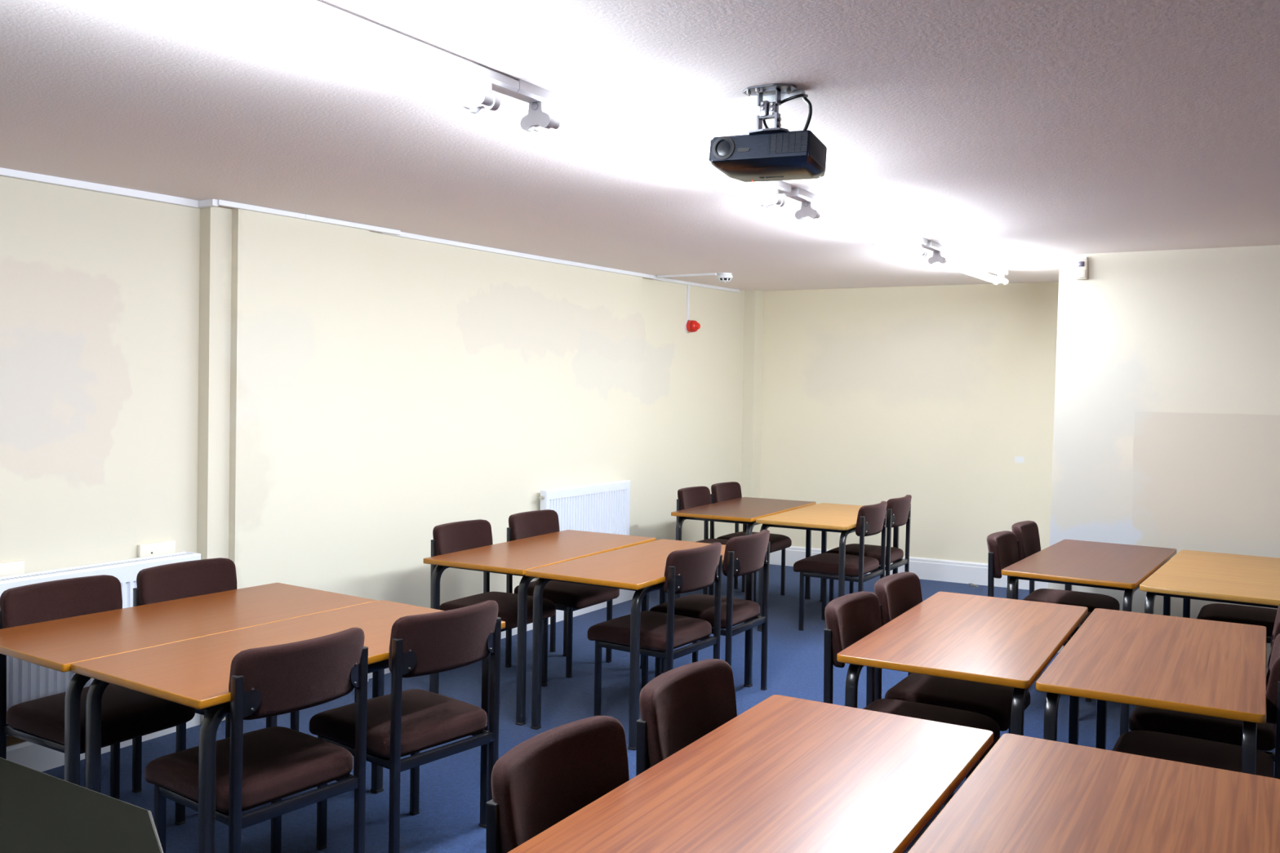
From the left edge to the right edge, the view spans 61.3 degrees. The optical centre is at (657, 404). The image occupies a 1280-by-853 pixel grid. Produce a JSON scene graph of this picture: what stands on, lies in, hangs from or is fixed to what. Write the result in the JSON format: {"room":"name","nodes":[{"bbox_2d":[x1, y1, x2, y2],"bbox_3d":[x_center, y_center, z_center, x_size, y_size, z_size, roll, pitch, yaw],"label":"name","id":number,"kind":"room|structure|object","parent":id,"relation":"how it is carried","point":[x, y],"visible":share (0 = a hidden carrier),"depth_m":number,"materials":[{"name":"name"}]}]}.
{"room":"classroom","nodes":[
{"label":"classroom","id":0,"kind":"room"},
{"bbox_2d":[0,176,764,736],"bbox_3d":[-2.085,0.195,4.940,0.372,2.500,11.550,2,1,31],"label":"wall","id":1,"kind":"structure","parent":0,"point":[300,402],"depth_m":5.34,"materials":[{"name":"paint"}]},
{"bbox_2d":[0,560,24,577],"bbox_3d":[-2.532,0.638,4.100,0.024,0.057,0.245,2,1,31],"label":"box","id":2,"kind":"object","parent":1,"relation":"attached to","point":[15,567],"visible":0.82,"depth_m":4.16,"materials":[{"name":"beige paint"}]},
{"bbox_2d":[0,551,200,711],"bbox_3d":[-2.499,0.938,4.048,0.143,0.560,1.693,2,1,31],"label":"radiator","id":3,"kind":"object","parent":1,"relation":"attached to","point":[26,681],"visible":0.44,"depth_m":4.20,"materials":[{"name":"white metal"}]},
{"bbox_2d":[0,552,191,581],"bbox_3d":[-2.483,0.666,4.036,0.071,0.008,1.685,2,1,31],"label":"grille","id":4,"kind":"object","parent":3,"relation":"attached to","point":[174,557],"depth_m":4.41,"materials":[{"name":"white metal"}]},
{"bbox_2d":[6,713,200,772],"bbox_3d":[-3.542,1.380,2.424,0.037,0.165,5.723,2,1,31],"label":"trim","id":5,"kind":"structure","parent":1,"relation":"attached to","point":[40,758],"depth_m":4.26,"materials":[{"name":"white paint"}]},
{"bbox_2d":[0,167,217,208],"bbox_3d":[-2.647,-0.877,3.739,0.127,0.046,2.523,2,1,31],"label":"cable trunking","id":6,"kind":"object","parent":1,"relation":"attached to","point":[20,175],"visible":1,"depth_m":4.45,"materials":[{"name":"white plastic"}]},
{"bbox_2d":[137,540,175,557],"bbox_3d":[-2.178,0.632,4.695,0.024,0.060,0.170,2,1,31],"label":"box","id":7,"kind":"object","parent":1,"relation":"attached to","point":[164,547],"visible":0.92,"depth_m":4.68,"materials":[{"name":"beige paint"}]},
{"bbox_2d":[217,199,400,235],"bbox_3d":[-1.666,-0.903,5.270,0.030,0.035,1.122,2,1,31],"label":"cable trunking","id":8,"kind":"object","parent":1,"relation":"attached to","point":[220,202],"visible":1,"depth_m":5.20,"materials":[{"name":"white plastic"}]},
{"bbox_2d":[367,589,635,681],"bbox_3d":[-0.597,1.349,7.239,0.068,0.165,5.340,1,1,30],"label":"baseboard","id":9,"kind":"structure","parent":1,"relation":"attached to","point":[624,595],"depth_m":7.36,"materials":[{"name":"white wood"}]},
{"bbox_2d":[379,231,739,292],"bbox_3d":[-0.380,-0.945,7.531,0.071,0.070,4.280,2,1,31],"label":"cable trunking","id":10,"kind":"object","parent":1,"relation":"attached to","point":[406,235],"visible":0.91,"depth_m":6.91,"materials":[{"name":"white plastic"}]},
{"bbox_2d":[539,480,630,535],"bbox_3d":[-0.497,0.839,7.298,0.085,0.586,1.028,2,1,31],"label":"radiator","id":11,"kind":"object","parent":1,"relation":"attached to","point":[602,507],"visible":0.61,"depth_m":7.31,"materials":[{"name":"white metal"}]},
{"bbox_2d":[686,284,689,320],"bbox_3d":[0.242,-0.807,8.636,0.014,0.288,0.025,2,1,31],"label":"cable trunking","id":12,"kind":"object","parent":1,"relation":"attached to","point":[687,286],"visible":1,"depth_m":8.63,"materials":[{"name":"white plastic"}]},
{"bbox_2d":[684,320,700,333],"bbox_3d":[0.286,-0.622,8.626,0.109,0.104,0.104,2,1,31],"label":"fire alarm sounder","id":13,"kind":"object","parent":1,"relation":"attached to","point":[691,326],"visible":1,"depth_m":8.60,"materials":[{"name":"red plastic"}]},
{"bbox_2d":[0,0,1279,290],"bbox_3d":[0.992,-0.943,3.186,7.400,0.267,11.900,2,1,31],"label":"ceiling","id":14,"kind":"structure","parent":0,"point":[1016,136],"depth_m":3.24,"materials":[{"name":"paint"}]},
{"bbox_2d":[153,0,519,113],"bbox_3d":[-0.807,-0.778,2.081,0.099,0.105,1.658,2,1,31],"label":"ceiling light","id":15,"kind":"object","parent":14,"relation":"attached to","point":[226,12],"visible":1,"depth_m":2.34,"materials":[{"name":"white plastic"}]},
{"bbox_2d":[503,79,791,208],"bbox_3d":[0.059,-0.800,3.534,0.099,0.105,1.720,2,2,31],"label":"ceiling light","id":16,"kind":"object","parent":14,"relation":"attached to","point":[540,100],"visible":1,"depth_m":3.24,"materials":[{"name":"white plastic"}]},
{"bbox_2d":[656,272,716,277],"bbox_3d":[0.211,-0.948,7.950,0.495,0.016,0.025,2,1,31],"label":"cable trunking","id":17,"kind":"object","parent":14,"relation":"attached to","point":[709,273],"visible":1,"depth_m":7.94,"materials":[{"name":"white plastic"}]},
{"bbox_2d":[625,88,805,121],"bbox_3d":[0.150,-0.827,3.000,0.550,0.020,0.027,2,1,31],"label":"cable trunking","id":18,"kind":"object","parent":14,"relation":"attached to","point":[752,100],"visible":0.97,"depth_m":3.00,"materials":[{"name":"white plastic"}]},
{"bbox_2d":[716,272,733,282],"bbox_3d":[0.487,-0.917,7.852,0.116,0.067,0.116,2,1,31],"label":"smoke detector","id":19,"kind":"object","parent":14,"relation":"attached to","point":[722,277],"visible":1,"depth_m":7.81,"materials":[{"name":"white plastic"}]},
{"bbox_2d":[742,83,796,134],"bbox_3d":[0.296,-0.772,2.851,0.147,0.118,0.090,2,1,31],"label":"bracket","id":20,"kind":"object","parent":14,"relation":"attached to","point":[768,110],"visible":0.94,"depth_m":2.83,"materials":[{"name":"silver metal"}]},
{"bbox_2d":[708,129,826,182],"bbox_3d":[0.305,-0.668,2.934,0.288,0.101,0.209,1,1,25],"label":"projector","id":21,"kind":"object","parent":20,"relation":"hanging from","point":[796,154],"visible":1,"depth_m":2.86,"materials":[{"name":"black plastic"}]},
{"bbox_2d":[762,93,808,128],"bbox_3d":[0.337,-0.769,2.864,0.117,0.102,0.048,2,1,31],"label":"cable","id":22,"kind":"object","parent":21,"relation":"attached to","point":[795,96],"visible":0.6,"depth_m":2.84,"materials":[{"name":"black plastic"}]},
{"bbox_2d":[768,131,808,153],"label":"grille","id":23,"kind":"object","parent":21,"relation":"attached to","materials":[{"name":"black plastic"}]},
{"bbox_2d":[802,97,812,130],"bbox_3d":[0.395,-0.765,2.856,0.029,0.103,0.010,2,1,31],"label":"cable","id":24,"kind":"object","parent":21,"relation":"attached to","point":[808,102],"visible":0.87,"depth_m":2.85,"materials":[{"name":"black plastic"}]},
{"bbox_2d":[784,186,928,257],"bbox_3d":[0.981,-0.826,5.080,0.099,0.105,1.740,2,1,31],"label":"ceiling light","id":25,"kind":"object","parent":14,"relation":"attached to","point":[808,199],"visible":1,"depth_m":4.89,"materials":[{"name":"white plastic"}]},
{"bbox_2d":[922,240,1008,284],"bbox_3d":[1.918,-0.851,6.652,0.099,0.105,1.800,2,2,31],"label":"ceiling light","id":26,"kind":"object","parent":14,"relation":"attached to","point":[938,250],"visible":0.98,"depth_m":6.50,"materials":[{"name":"white plastic"}]},
{"bbox_2d":[42,564,1275,852],"bbox_3d":[0.950,1.573,3.228,7.400,0.100,11.900,2,1,31],"label":"floor","id":27,"kind":"structure","parent":0,"point":[447,820],"depth_m":5.23,"materials":[{"name":"blue carpet"}]},
{"bbox_2d":[0,757,163,852],"bbox_3d":[-1.627,1.141,1.980,1.938,0.720,0.888,2,1,31],"label":"desk","id":28,"kind":"object","parent":27,"relation":"on","point":[40,812],"visible":1,"depth_m":2.05,"materials":[{"name":"black laminate"}]},
{"bbox_2d":[0,574,195,825],"bbox_3d":[-1.936,1.050,3.716,0.530,0.834,0.444,2,1,31],"label":"upholstered chair","id":29,"kind":"object","parent":27,"relation":"on","point":[126,714],"visible":0.63,"depth_m":3.66,"materials":[{"name":"brown fabric"}]},
{"bbox_2d":[0,582,377,786],"bbox_3d":[-1.663,1.110,3.824,0.606,0.720,1.200,2,1,33],"label":"table","id":30,"kind":"object","parent":27,"relation":"on","point":[57,644],"visible":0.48,"depth_m":3.65,"materials":[{"name":"orange laminate"}]},
{"bbox_2d":[131,557,299,793],"bbox_3d":[-1.679,1.048,4.139,0.530,0.834,0.444,2,1,31],"label":"upholstered chair","id":31,"kind":"object","parent":27,"relation":"on","point":[184,580],"visible":0.27,"depth_m":4.21,"materials":[{"name":"brown fabric"}]},
{"bbox_2d":[144,627,368,852],"bbox_3d":[-1.172,1.072,3.179,0.530,0.834,0.444,2,1,36],"label":"upholstered chair","id":32,"kind":"object","parent":27,"relation":"on","point":[254,769],"visible":0.96,"depth_m":3.06,"materials":[{"name":"brown fabric"}]},
{"bbox_2d":[71,600,505,852],"bbox_3d":[-1.133,1.124,3.496,0.630,0.720,1.200,2,1,33],"label":"table","id":33,"kind":"object","parent":27,"relation":"on","point":[194,673],"visible":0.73,"depth_m":3.20,"materials":[{"name":"orange laminate"}]},
{"bbox_2d":[309,600,501,852],"bbox_3d":[-0.840,1.070,3.625,0.530,0.834,0.444,2,1,39],"label":"upholstered chair","id":34,"kind":"object","parent":27,"relation":"on","point":[399,723],"visible":0.92,"depth_m":3.49,"materials":[{"name":"brown fabric"}]},
{"bbox_2d":[429,519,555,687],"bbox_3d":[-0.850,1.039,5.515,0.530,0.834,0.444,2,1,31],"label":"upholstered chair","id":35,"kind":"object","parent":27,"relation":"on","point":[451,537],"visible":0.59,"depth_m":5.55,"materials":[{"name":"brown fabric"}]},
{"bbox_2d":[423,529,656,725],"bbox_3d":[-0.570,1.099,5.580,0.585,0.720,1.263,1,1,28],"label":"table","id":36,"kind":"object","parent":27,"relation":"on","point":[514,557],"visible":0.68,"depth_m":5.23,"materials":[{"name":"orange laminate"}]},
{"bbox_2d":[485,715,629,852],"bbox_3d":[-0.032,1.108,2.122,0.530,0.834,0.444,2,1,31],"label":"upholstered chair","id":37,"kind":"object","parent":27,"relation":"on","point":[551,775],"visible":0.82,"depth_m":2.21,"materials":[{"name":"brown fabric"}]},
{"bbox_2d":[505,509,619,678],"bbox_3d":[-0.538,1.036,6.022,0.530,0.834,0.444,2,1,31],"label":"upholstered chair","id":38,"kind":"object","parent":27,"relation":"on","point":[569,597],"visible":0.65,"depth_m":5.94,"materials":[{"name":"brown fabric"}]},
{"bbox_2d":[525,538,754,751],"bbox_3d":[-0.034,1.113,5.268,0.592,0.720,1.258,1,1,30],"label":"table","id":39,"kind":"object","parent":27,"relation":"on","point":[640,569],"visible":0.71,"depth_m":4.88,"materials":[{"name":"orange laminate"}]},
{"bbox_2d":[586,542,722,715],"bbox_3d":[-0.001,1.060,5.048,0.530,0.834,0.444,2,1,34],"label":"upholstered chair","id":40,"kind":"object","parent":27,"relation":"on","point":[686,571],"visible":0.91,"depth_m":4.92,"materials":[{"name":"brown fabric"}]},
{"bbox_2d":[635,658,737,776],"bbox_3d":[0.242,1.104,2.636,0.530,0.834,0.444,2,1,31],"label":"upholstered chair","id":41,"kind":"object","parent":27,"relation":"on","point":[681,705],"visible":0.57,"depth_m":2.73,"materials":[{"name":"brown fabric"}]},
{"bbox_2d":[648,529,769,690],"bbox_3d":[0.277,1.058,5.509,0.530,0.834,0.444,2,1,31],"label":"upholstered chair","id":42,"kind":"object","parent":27,"relation":"on","point":[744,555],"visible":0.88,"depth_m":5.37,"materials":[{"name":"brown fabric"}]},
{"bbox_2d":[676,486,756,602],"bbox_3d":[0.425,1.024,7.669,0.530,0.834,0.444,2,1,31],"label":"upholstered chair","id":43,"kind":"object","parent":27,"relation":"on","point":[694,496],"visible":0.31,"depth_m":7.77,"materials":[{"name":"brown fabric"}]},
{"bbox_2d":[671,497,816,622],"bbox_3d":[0.628,1.085,7.638,0.585,0.720,1.235,1,1,28],"label":"table","id":44,"kind":"object","parent":27,"relation":"on","point":[745,511],"visible":0.77,"depth_m":7.44,"materials":[{"name":"brown laminate"}]},
{"bbox_2d":[507,694,993,852],"bbox_3d":[0.268,1.167,2.296,0.595,0.720,1.225,1,1,30],"label":"table","id":45,"kind":"object","parent":27,"relation":"on","point":[785,774],"visible":0.94,"depth_m":2.27,"materials":[{"name":"red laminate"}]},
{"bbox_2d":[709,481,791,595],"bbox_3d":[0.682,1.022,8.081,0.530,0.834,0.444,2,1,31],"label":"upholstered chair","id":46,"kind":"object","parent":27,"relation":"on","point":[722,491],"visible":0.48,"depth_m":8.12,"materials":[{"name":"brown fabric"}]},
{"bbox_2d":[755,502,898,631],"bbox_3d":[1.178,1.100,7.298,0.612,0.720,1.235,1,1,29],"label":"table","id":47,"kind":"object","parent":27,"relation":"on","point":[824,517],"visible":0.48,"depth_m":6.93,"materials":[{"name":"laminate"}]},
{"bbox_2d":[793,501,887,631],"bbox_3d":[1.202,1.048,7.032,0.530,0.834,0.444,2,1,31],"label":"upholstered chair","id":48,"kind":"object","parent":27,"relation":"on","point":[871,519],"visible":0.95,"depth_m":6.90,"materials":[{"name":"brown fabric"}]},
{"bbox_2d":[825,494,911,602],"bbox_3d":[1.469,1.045,7.490,0.530,0.834,0.444,2,1,31],"label":"upholstered chair","id":49,"kind":"object","parent":27,"relation":"on","point":[898,509],"visible":0.7,"depth_m":7.35,"materials":[{"name":"brown fabric"}]},
{"bbox_2d":[823,591,999,807],"bbox_3d":[0.841,1.097,3.641,0.530,0.834,0.444,2,1,31],"label":"upholstered chair","id":50,"kind":"object","parent":27,"relation":"on","point":[850,618],"visible":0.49,"depth_m":3.69,"materials":[{"name":"brown fabric"}]},
{"bbox_2d":[874,572,1030,733],"bbox_3d":[1.092,1.095,4.071,0.530,0.834,0.444,2,1,31],"label":"upholstered chair","id":51,"kind":"object","parent":27,"relation":"on","point":[897,593],"visible":0.52,"depth_m":3.98,"materials":[{"name":"brown fabric"}]},
{"bbox_2d":[836,591,1088,745],"bbox_3d":[1.123,1.156,3.842,0.588,0.720,1.270,1,1,29],"label":"table","id":52,"kind":"object","parent":27,"relation":"on","point":[976,638],"visible":0.86,"depth_m":3.63,"materials":[{"name":"red laminate"}]},
{"bbox_2d":[968,583,977,587],"bbox_3d":[2.522,1.449,8.634,0.054,0.023,0.092,0,1,-31],"label":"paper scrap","id":53,"kind":"object","parent":27,"relation":"on","point":[970,584],"visible":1,"depth_m":8.61,"materials":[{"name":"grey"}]},
{"bbox_2d":[986,530,1092,702],"bbox_3d":[1.921,1.086,5.402,0.530,0.834,0.444,2,1,31],"label":"upholstered chair","id":54,"kind":"object","parent":27,"relation":"on","point":[1002,548],"visible":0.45,"depth_m":5.46,"materials":[{"name":"brown fabric"}]},
{"bbox_2d":[1011,520,1119,612],"bbox_3d":[2.198,1.083,5.868,0.530,0.834,0.444,2,1,31],"label":"upholstered chair","id":55,"kind":"object","parent":27,"relation":"on","point":[1026,532],"visible":0.49,"depth_m":5.83,"materials":[{"name":"brown fabric"}]},
{"bbox_2d":[1001,539,1177,735],"bbox_3d":[2.221,1.147,5.504,0.590,0.720,1.330,2,1,33],"label":"table","id":56,"kind":"object","parent":27,"relation":"on","point":[1068,562],"visible":0.75,"depth_m":5.25,"materials":[{"name":"brown laminate"}]},
{"bbox_2d":[907,733,1279,852],"bbox_3d":[0.803,1.181,1.989,0.600,0.720,1.235,1,1,30],"label":"table","id":57,"kind":"object","parent":27,"relation":"on","point":[1028,794],"visible":1,"depth_m":2.20,"materials":[{"name":"laminate"}]},
{"bbox_2d":[1035,608,1266,774],"bbox_3d":[1.653,1.169,3.545,0.585,0.720,1.268,1,1,29],"label":"table","id":58,"kind":"object","parent":27,"relation":"on","point":[1189,665],"visible":0.87,"depth_m":3.32,"materials":[{"name":"laminate"}]},
{"bbox_2d":[1111,633,1279,779],"bbox_3d":[1.661,1.117,3.290,0.530,0.834,0.444,2,1,31],"label":"upholstered chair","id":59,"kind":"object","parent":27,"relation":"on","point":[1204,753],"visible":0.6,"depth_m":3.30,"materials":[{"name":"brown fabric"}]},
{"bbox_2d":[1128,604,1279,762],"bbox_3d":[1.983,1.113,3.831,0.530,0.834,0.444,2,1,31],"label":"upholstered chair","id":60,"kind":"object","parent":27,"relation":"on","point":[1220,730],"visible":0.38,"depth_m":3.67,"materials":[{"name":"brown fabric"}]},
{"bbox_2d":[1139,550,1279,617],"bbox_3d":[2.738,1.161,5.144,0.630,0.720,1.345,2,1,33],"label":"table","id":61,"kind":"object","parent":27,"relation":"on","point":[1219,577],"visible":0.76,"depth_m":4.94,"materials":[{"name":"laminate"}]},
{"bbox_2d":[1196,603,1277,643],"bbox_3d":[3.038,1.103,5.484,0.530,0.834,0.444,2,1,31],"label":"upholstered chair","id":62,"kind":"object","parent":27,"relation":"on","point":[1237,614],"visible":0.45,"depth_m":5.42,"materials":[{"name":"brown fabric"}]},
{"bbox_2d":[759,281,1058,564],"bbox_3d":[2.295,0.200,9.041,3.500,2.500,0.419,2,1,31],"label":"wall","id":63,"kind":"structure","parent":0,"point":[942,397],"depth_m":8.96,"materials":[{"name":"paint"}]},
{"bbox_2d":[769,546,1048,590],"bbox_3d":[2.236,1.363,8.922,3.031,0.175,0.020,1,1,28],"label":"baseboard","id":64,"kind":"structure","parent":63,"relation":"attached to","point":[939,570],"depth_m":8.85,"materials":[{"name":"white paint"}]},
{"bbox_2d":[1048,244,1279,676],"bbox_3d":[4.674,0.282,6.384,4.092,2.500,2.150,2,1,31],"label":"wall","id":65,"kind":"structure","parent":0,"point":[1166,433],"depth_m":6.17,"materials":[{"name":"paint"}]},
{"bbox_2d":[1075,257,1088,279],"bbox_3d":[2.507,-0.804,6.391,0.064,0.131,0.045,2,1,31],"label":"sensor","id":66,"kind":"object","parent":65,"relation":"attached to","point":[1082,263],"visible":1,"depth_m":6.38,"materials":[{"name":"white plastic"}]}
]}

